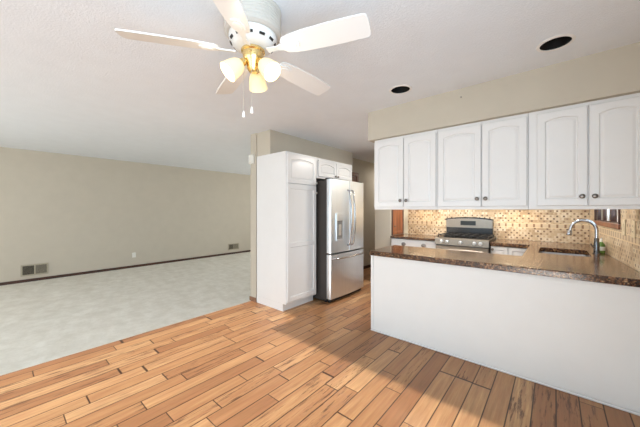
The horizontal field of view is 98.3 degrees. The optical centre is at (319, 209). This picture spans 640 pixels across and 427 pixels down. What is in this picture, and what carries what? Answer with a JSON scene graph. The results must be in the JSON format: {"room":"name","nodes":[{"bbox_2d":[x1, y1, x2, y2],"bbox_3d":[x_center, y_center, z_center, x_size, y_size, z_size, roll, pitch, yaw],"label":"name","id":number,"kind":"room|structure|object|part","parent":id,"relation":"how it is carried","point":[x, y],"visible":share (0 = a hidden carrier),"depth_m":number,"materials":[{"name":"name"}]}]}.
{"room":"dining area","nodes":[
{"label":"dining area","id":0,"kind":"room"},
{"bbox_2d":[0,147,250,282],"bbox_3d":[-4.392,0.110,6.364,0.100,2.440,10.000,0,0,40],"label":"wall","id":1,"kind":"structure","parent":0,"point":[69,213],"depth_m":6.03,"materials":[{"name":"beige paint"}]},
{"bbox_2d":[21,263,48,276],"bbox_3d":[-5.333,1.113,5.172,0.012,0.210,0.365,0,0,40],"label":"air vent","id":2,"kind":"object","parent":1,"relation":"in","point":[41,268],"visible":1,"depth_m":5.16,"materials":[{"name":"beige metal"}]},
{"bbox_2d":[0,250,250,285],"bbox_3d":[-4.349,1.301,6.328,0.014,0.052,10.000,0,0,40],"label":"baseboard","id":3,"kind":"structure","parent":1,"relation":"attached to","point":[177,260],"depth_m":6.02,"materials":[{"name":"brown wood"}]},
{"bbox_2d":[228,243,238,249],"bbox_3d":[-2.613,1.105,8.369,0.012,0.190,0.370,0,0,40],"label":"air vent","id":4,"kind":"object","parent":1,"relation":"in","point":[233,246],"visible":1,"depth_m":8.36,"materials":[{"name":"beige metal"}]},
{"bbox_2d":[0,252,250,375],"bbox_3d":[-2.820,1.379,5.027,4.029,0.103,10.000,0,0,40],"label":"floor","id":5,"kind":"structure","parent":0,"point":[42,321],"depth_m":3.92,"materials":[{"name":"grey carpet"}]},
{"bbox_2d":[257,130,352,169],"bbox_3d":[-0.138,-0.942,4.687,0.295,0.337,2.040,0,0,40],"label":"wall","id":6,"kind":"structure","parent":0,"point":[269,141],"depth_m":4.20,"materials":[{"name":"beige paint"}]},
{"bbox_2d":[316,157,351,180],"bbox_3d":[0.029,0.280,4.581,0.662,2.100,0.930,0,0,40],"label":"upper cabinet","id":7,"kind":"object","parent":6,"relation":"attached to","point":[325,168],"visible":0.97,"depth_m":4.32,"materials":[{"name":"white paint"}]},
{"bbox_3d":[0.112,-0.617,4.221,0.020,0.243,0.428,0,0,40],"label":"door","id":8,"kind":"part","parent":7,"relation":"part of","materials":[{"name":"white paint"}]},
{"bbox_3d":[0.396,-0.617,4.554,0.020,0.243,0.436,0,0,40],"label":"door","id":9,"kind":"part","parent":7,"relation":"part of","materials":[{"name":"white paint"}]},
{"bbox_2d":[251,133,374,301],"bbox_3d":[0.699,0.110,5.997,0.130,2.440,5.160,0,0,40],"label":"wall","id":10,"kind":"structure","parent":0,"point":[365,169],"depth_m":6.20,"materials":[{"name":"beige paint"}]},
{"bbox_2d":[249,154,253,163],"bbox_3d":[-0.999,-0.738,4.029,0.104,0.135,0.036,0,0,40],"label":"door chime","id":11,"kind":"object","parent":10,"relation":"attached to","point":[251,157],"visible":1,"depth_m":4.00,"materials":[{"name":"white plastic"}]},
{"bbox_2d":[249,296,255,301],"bbox_3d":[-0.980,1.299,4.030,0.148,0.062,0.012,0,0,40],"label":"baseboard","id":12,"kind":"structure","parent":10,"relation":"attached to","point":[251,298],"depth_m":4.02,"materials":[{"name":"brown wood"}]},
{"bbox_2d":[352,172,358,181],"bbox_3d":[0.562,0.265,5.713,0.027,2.129,0.830,0,0,40],"label":"door","id":13,"kind":"structure","parent":10,"relation":"in","point":[355,176],"depth_m":5.93,"materials":[{"name":"brown wood"}]},
{"bbox_2d":[0,0,639,174],"bbox_3d":[-1.011,-1.120,3.881,8.470,0.020,10.800,0,0,40],"label":"ceiling","id":14,"kind":"structure","parent":0,"point":[70,84],"depth_m":2.12,"materials":[{"name":"white paint"}]},
{"bbox_2d":[115,0,370,117],"bbox_3d":[-0.384,-0.807,1.514,1.270,0.604,1.232,0,0,0],"label":"ceiling fan","id":15,"kind":"object","parent":14,"relation":"hanging from","point":[252,27],"visible":1,"depth_m":1.46,"materials":[{"name":"white wood"}]},
{"bbox_3d":[-0.782,-0.885,1.446,0.471,0.041,0.132,0,0,-15],"label":"blade","id":16,"kind":"part","parent":15,"relation":"part of","materials":[{"name":"white wood"}]},
{"bbox_3d":[-0.467,-0.773,1.498,0.081,0.084,0.066,0,0,0],"label":"bulb","id":17,"kind":"part","parent":15,"relation":"part of","materials":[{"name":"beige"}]},
{"bbox_3d":[-0.401,-0.885,1.135,0.141,0.041,0.474,0,0,0],"label":"blade","id":18,"kind":"part","parent":15,"relation":"part of","materials":[{"name":"white wood"}]},
{"bbox_3d":[-0.476,-0.764,1.493,0.124,0.125,0.116,0,0,0],"label":"lamp shade","id":19,"kind":"part","parent":15,"relation":"part of","materials":[{"name":"white"}]},
{"bbox_3d":[-0.605,-0.885,1.908,0.132,0.041,0.471,0,0,-33],"label":"blade","id":20,"kind":"part","parent":15,"relation":"part of","materials":[{"name":"white wood"}]},
{"bbox_3d":[-0.412,-0.670,1.525,0.020,0.250,0.002,0,0,0],"label":"pull chain","id":21,"kind":"part","parent":15,"relation":"part of","materials":[{"name":"white metal"}]},
{"bbox_3d":[-0.376,-0.764,1.668,0.110,0.125,0.125,0,0,0],"label":"lamp shade","id":22,"kind":"part","parent":15,"relation":"part of","materials":[{"name":"white"}]},
{"bbox_3d":[-0.276,-0.764,1.493,0.124,0.125,0.116,0,0,0],"label":"lamp shade","id":23,"kind":"part","parent":15,"relation":"part of","materials":[{"name":"white"}]},
{"bbox_3d":[-0.285,-0.773,1.498,0.081,0.084,0.066,0,0,0],"label":"bulb","id":24,"kind":"part","parent":15,"relation":"part of","materials":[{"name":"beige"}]},
{"bbox_3d":[-0.111,-0.885,1.882,0.132,0.041,0.471,0,0,39],"label":"blade","id":25,"kind":"part","parent":15,"relation":"part of","materials":[{"name":"white wood"}]},
{"bbox_3d":[0.017,-0.885,1.404,0.471,0.041,0.132,0,0,21],"label":"blade","id":26,"kind":"part","parent":15,"relation":"part of","materials":[{"name":"white wood"}]},
{"bbox_2d":[389,85,411,93],"bbox_3d":[0.741,-1.187,2.547,0.204,0.166,0.204,0,0,40],"label":"recessed light","id":27,"kind":"object","parent":14,"relation":"in","point":[399,89],"visible":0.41,"depth_m":2.61,"materials":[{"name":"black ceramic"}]},
{"bbox_2d":[536,34,575,51],"bbox_3d":[1.566,-1.187,1.840,0.204,0.166,0.204,0,0,40],"label":"recessed light","id":28,"kind":"object","parent":14,"relation":"in","point":[557,42],"visible":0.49,"depth_m":1.89,"materials":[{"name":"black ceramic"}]},
{"bbox_2d":[0,267,639,426],"bbox_3d":[0.562,1.380,2.542,4.340,0.100,10.600,0,0,40],"label":"floor","id":29,"kind":"structure","parent":0,"point":[316,362],"depth_m":2.12,"materials":[{"name":"brown wood"}]},
{"bbox_2d":[257,151,317,310],"bbox_3d":[-0.467,0.280,3.998,0.662,2.100,0.594,0,0,40],"label":"pantry cabinet","id":30,"kind":"object","parent":29,"relation":"on","point":[286,180],"visible":1,"depth_m":3.77,"materials":[{"name":"white paint"}]},
{"bbox_3d":[-0.243,0.431,3.803,0.020,1.547,0.563,0,0,40],"label":"door","id":31,"kind":"part","parent":30,"relation":"part of","materials":[{"name":"white paint"}]},
{"bbox_3d":[-0.243,-0.550,3.803,0.020,0.390,0.563,0,0,40],"label":"door","id":32,"kind":"part","parent":30,"relation":"part of","materials":[{"name":"white paint"}]},
{"bbox_2d":[313,178,363,302],"bbox_3d":[0.159,0.435,4.457,0.924,1.790,0.877,0,0,40],"label":"refrigerator","id":33,"kind":"object","parent":29,"relation":"on","point":[339,203],"visible":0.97,"depth_m":4.06,"materials":[{"name":"grey metal"}]},
{"bbox_3d":[0.271,0.086,4.072,0.089,1.057,0.436,0,0,40],"label":"door","id":34,"kind":"part","parent":33,"relation":"part of","materials":[{"name":"metal"}]},
{"bbox_3d":[0.283,0.100,4.033,0.032,0.110,0.170,0,0,40],"label":"dispenser panel","id":35,"kind":"part","parent":33,"relation":"part of","materials":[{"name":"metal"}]},
{"bbox_3d":[0.285,0.300,4.031,0.038,0.289,0.170,0,0,40],"label":"dispenser frame","id":36,"kind":"part","parent":33,"relation":"part of","materials":[{"name":"metal"}]},
{"bbox_3d":[0.413,0.952,4.241,0.089,0.627,0.877,0,0,40],"label":"freezer drawer","id":37,"kind":"part","parent":33,"relation":"part of","materials":[{"name":"metal"}]},
{"bbox_3d":[0.465,0.695,4.197,0.088,0.027,0.790,0,0,40],"label":"handle","id":38,"kind":"part","parent":33,"relation":"part of","materials":[{"name":"silver metal"}]},
{"bbox_3d":[0.445,0.115,4.151,0.092,0.856,0.026,0,0,40],"label":"handle","id":39,"kind":"part","parent":33,"relation":"part of","materials":[{"name":"silver metal"}]},
{"bbox_3d":[0.507,0.115,4.224,0.092,0.856,0.026,0,0,40],"label":"handle","id":40,"kind":"part","parent":33,"relation":"part of","materials":[{"name":"silver metal"}]},
{"bbox_3d":[0.557,0.086,4.409,0.089,1.057,0.436,0,0,40],"label":"door","id":41,"kind":"part","parent":33,"relation":"part of","materials":[{"name":"metal"}]},
{"bbox_2d":[391,238,435,248],"bbox_3d":[1.698,0.908,4.744,0.757,0.844,0.624,0,0,40],"label":"base cabinet","id":42,"kind":"object","parent":29,"relation":"on","point":[402,242],"visible":0.23,"depth_m":4.51,"materials":[{"name":"white paint"}]},
{"bbox_2d":[390,234,439,240],"bbox_3d":[1.705,0.465,4.753,0.765,0.039,0.630,0,0,40],"label":"countertop","id":43,"kind":"structure","parent":42,"relation":"on","point":[400,236],"depth_m":4.64,"materials":[{"name":"brown stone"}]},
{"bbox_2d":[435,217,495,252],"bbox_3d":[2.212,0.713,4.221,0.724,1.195,0.731,0,0,40],"label":"gas range","id":44,"kind":"object","parent":29,"relation":"on","point":[471,234],"visible":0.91,"depth_m":4.21,"materials":[{"name":"silver metal"}]},
{"bbox_3d":[2.033,0.464,3.996,0.706,0.103,0.056,0,0,40],"label":"control panel","id":45,"kind":"part","parent":44,"relation":"part of","materials":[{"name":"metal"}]},
{"bbox_2d":[436,245,488,252],"bbox_3d":[2.017,0.823,3.977,0.694,0.585,0.107,0,0,40],"label":"oven","id":46,"kind":"object","parent":44,"relation":"in","point":[482,249],"depth_m":3.93,"materials":[{"name":"silver metal"}]},
{"bbox_2d":[437,235,495,240],"bbox_3d":[2.231,0.416,4.230,0.706,0.016,0.556,0,0,40],"label":"cooktop","id":47,"kind":"object","parent":44,"relation":"in","point":[485,237],"depth_m":4.07,"materials":[{"name":"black metal"}]},
{"bbox_2d":[371,255,639,415],"bbox_3d":[1.519,0.914,2.613,2.032,0.832,0.571,0,0,40],"label":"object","id":48,"kind":"object","parent":29,"relation":"on","point":[579,338],"visible":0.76,"depth_m":2.19,"materials":[{"name":"white paint"}]},
{"bbox_3d":[0.575,0.903,3.050,0.028,0.810,0.009,0,0,40],"label":"corner trim","id":49,"kind":"part","parent":48,"relation":"part of","materials":[{"name":"white paint"}]},
{"bbox_2d":[369,239,639,287],"bbox_3d":[2.087,0.470,3.285,2.045,0.051,2.372,0,0,40],"label":"countertop","id":50,"kind":"structure","parent":48,"relation":"on","point":[600,268],"depth_m":2.49,"materials":[{"name":"brown stone"}]},
{"bbox_2d":[540,252,587,256],"bbox_3d":[2.605,0.584,2.963,0.437,0.175,0.610,0,0,40],"label":"sink","id":51,"kind":"object","parent":50,"relation":"in","point":[540,252],"visible":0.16,"depth_m":3.16,"materials":[{"name":"metal"}]},
{"bbox_2d":[566,219,600,253],"bbox_3d":[2.711,0.268,2.850,0.262,0.354,0.096,0,0,40],"label":"kitchen faucet","id":52,"kind":"object","parent":50,"relation":"on","point":[596,245],"visible":1,"depth_m":2.80,"materials":[{"name":"silver metal"}]},
{"bbox_3d":[2.723,0.190,2.863,0.229,0.200,0.029,0,0,40],"label":"spout","id":53,"kind":"part","parent":52,"relation":"part of","materials":[{"name":"silver metal"}]},
{"bbox_2d":[599,238,604,252],"bbox_3d":[2.907,0.366,2.857,0.059,0.156,0.080,0,0,40],"label":"soap bottle","id":54,"kind":"object","parent":50,"relation":"on","point":[602,245],"visible":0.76,"depth_m":2.83,"materials":[{"name":"green plastic"}]},
{"bbox_3d":[1.338,1.321,2.404,2.028,0.019,0.018,0,0,40],"label":"trim","id":55,"kind":"part","parent":48,"relation":"part of","materials":[{"name":"white paint"}]},
{"bbox_2d":[491,246,526,255],"bbox_3d":[2.698,0.913,3.893,0.427,0.833,0.614,0,0,40],"label":"base cabinet","id":56,"kind":"object","parent":29,"relation":"on","point":[494,249],"visible":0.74,"depth_m":3.69,"materials":[{"name":"white paint"}]},
{"bbox_3d":[2.436,0.859,3.757,0.192,0.713,0.020,0,0,40],"label":"door","id":57,"kind":"part","parent":56,"relation":"part of","materials":[{"name":"white paint"}]},
{"bbox_3d":[2.596,0.859,3.621,0.217,0.713,0.020,0,0,40],"label":"door","id":58,"kind":"part","parent":56,"relation":"part of","materials":[{"name":"white paint"}]},
{"bbox_2d":[375,210,398,248],"bbox_3d":[2.096,0.110,6.082,0.310,2.440,3.020,0,0,40],"label":"wall","id":59,"kind":"structure","parent":0,"point":[382,217],"depth_m":4.93,"materials":[{"name":"beige paint"}]},
{"bbox_2d":[391,210,403,234],"bbox_3d":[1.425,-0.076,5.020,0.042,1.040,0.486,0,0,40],"label":"door","id":60,"kind":"structure","parent":59,"relation":"in","point":[397,216],"depth_m":5.02,"materials":[{"name":"brown wood"}]},
{"bbox_2d":[404,209,589,243],"bbox_3d":[2.651,0.110,4.441,2.660,2.440,0.100,0,0,40],"label":"wall","id":61,"kind":"structure","parent":0,"point":[589,209],"depth_m":3.62,"materials":[{"name":"beige paint"}]},
{"bbox_2d":[404,210,407,233],"bbox_3d":[1.629,-0.138,5.236,0.070,1.164,0.014,0,0,40],"label":"trim","id":62,"kind":"structure","parent":61,"relation":"attached to","point":[405,211],"depth_m":5.22,"materials":[{"name":"beige paint"}]},
{"bbox_2d":[408,209,588,243],"bbox_3d":[2.594,0.112,4.418,2.455,0.664,0.008,0,0,40],"label":"backsplash","id":63,"kind":"structure","parent":61,"relation":"attached to","point":[549,225],"depth_m":4.08,"materials":[{"name":"beige tile"}]},
{"bbox_2d":[368,42,639,142],"bbox_3d":[1.459,-0.950,2.604,2.097,0.320,0.342,0,0,40],"label":"wall","id":64,"kind":"structure","parent":0,"point":[615,72],"depth_m":2.24,"materials":[{"name":"beige paint"}]},
{"bbox_2d":[374,129,439,209],"bbox_3d":[0.969,-0.397,3.027,0.692,0.784,0.344,0,0,40],"label":"upper cabinet","id":65,"kind":"object","parent":64,"relation":"attached to","point":[406,166],"visible":0.98,"depth_m":2.89,"materials":[{"name":"white paint"}]},
{"bbox_3d":[0.752,-0.396,3.031,0.342,0.728,0.020,0,0,40],"label":"door","id":66,"kind":"part","parent":65,"relation":"part of","materials":[{"name":"white paint"}]},
{"bbox_3d":[1.011,-0.396,2.810,0.324,0.728,0.020,0,0,40],"label":"door","id":67,"kind":"part","parent":65,"relation":"part of","materials":[{"name":"white paint"}]},
{"bbox_2d":[438,113,528,209],"bbox_3d":[1.504,-0.397,2.572,0.710,0.784,0.344,0,0,40],"label":"upper cabinet","id":68,"kind":"object","parent":64,"relation":"attached to","point":[483,164],"visible":1,"depth_m":2.43,"materials":[{"name":"white paint"}]},
{"bbox_3d":[1.290,-0.396,2.573,0.368,0.728,0.020,0,0,40],"label":"door","id":69,"kind":"part","parent":68,"relation":"part of","materials":[{"name":"white paint"}]},
{"bbox_3d":[1.557,-0.396,2.345,0.318,0.728,0.020,0,0,40],"label":"door","id":70,"kind":"part","parent":68,"relation":"part of","materials":[{"name":"white paint"}]},
{"bbox_2d":[529,93,639,208],"bbox_3d":[2.018,-0.397,2.134,0.640,0.784,0.344,0,0,40],"label":"upper cabinet","id":71,"kind":"object","parent":64,"relation":"attached to","point":[586,155],"visible":1,"depth_m":2.01,"materials":[{"name":"white paint"}]},
{"bbox_3d":[1.837,-0.396,2.107,0.290,0.728,0.020,0,0,40],"label":"door","id":72,"kind":"part","parent":71,"relation":"part of","materials":[{"name":"white paint"}]},
{"bbox_3d":[2.063,-0.396,1.915,0.287,0.728,0.020,0,0,40],"label":"door","id":73,"kind":"part","parent":71,"relation":"part of","materials":[{"name":"white paint"}]},
{"bbox_2d":[596,209,638,271],"bbox_3d":[1.159,0.110,0.373,0.120,2.440,8.250,0,0,37],"label":"wall","id":74,"kind":"structure","parent":0,"point":[601,209],"depth_m":3.24,"materials":[{"name":"beige paint"}]},
{"bbox_2d":[594,209,620,229],"bbox_3d":[2.977,-0.300,2.830,0.098,0.940,1.137,0,0,37],"label":"window","id":75,"kind":"structure","parent":74,"relation":"in","point":[613,216],"depth_m":2.75,"materials":[{"name":"brown wood"}]},
{"bbox_3d":[2.946,0.148,2.853,0.022,0.044,1.137,0,0,37],"label":"sill","id":76,"kind":"part","parent":75,"relation":"part of","materials":[{"name":"brown wood"}]},
{"bbox_3d":[2.973,-0.297,2.824,0.054,0.845,1.072,0,0,37],"label":"frame","id":77,"kind":"part","parent":75,"relation":"part of","materials":[{"name":"brown wood"}]},
{"bbox_2d":[590,209,639,271],"bbox_3d":[2.842,0.112,2.704,0.008,0.664,2.280,0,0,37],"label":"backsplash","id":78,"kind":"structure","parent":74,"relation":"attached to","point":[625,248],"depth_m":2.30,"materials":[{"name":"beige tile"}]},
{"bbox_2d":[622,219,625,234],"bbox_3d":[2.527,0.145,2.303,0.008,0.130,0.085,0,0,37],"label":"switch plate","id":79,"kind":"object","parent":78,"relation":"attached to","point":[623,221],"visible":1,"depth_m":2.29,"materials":[{"name":"beige plastic"}]},
{"bbox_2d":[631,220,635,237],"bbox_3d":[2.365,0.145,2.088,0.008,0.130,0.085,0,0,37],"label":"wall outlet","id":80,"kind":"object","parent":78,"relation":"attached to","point":[633,223],"visible":1,"depth_m":2.08,"materials":[{"name":"beige plastic"}]}
]}

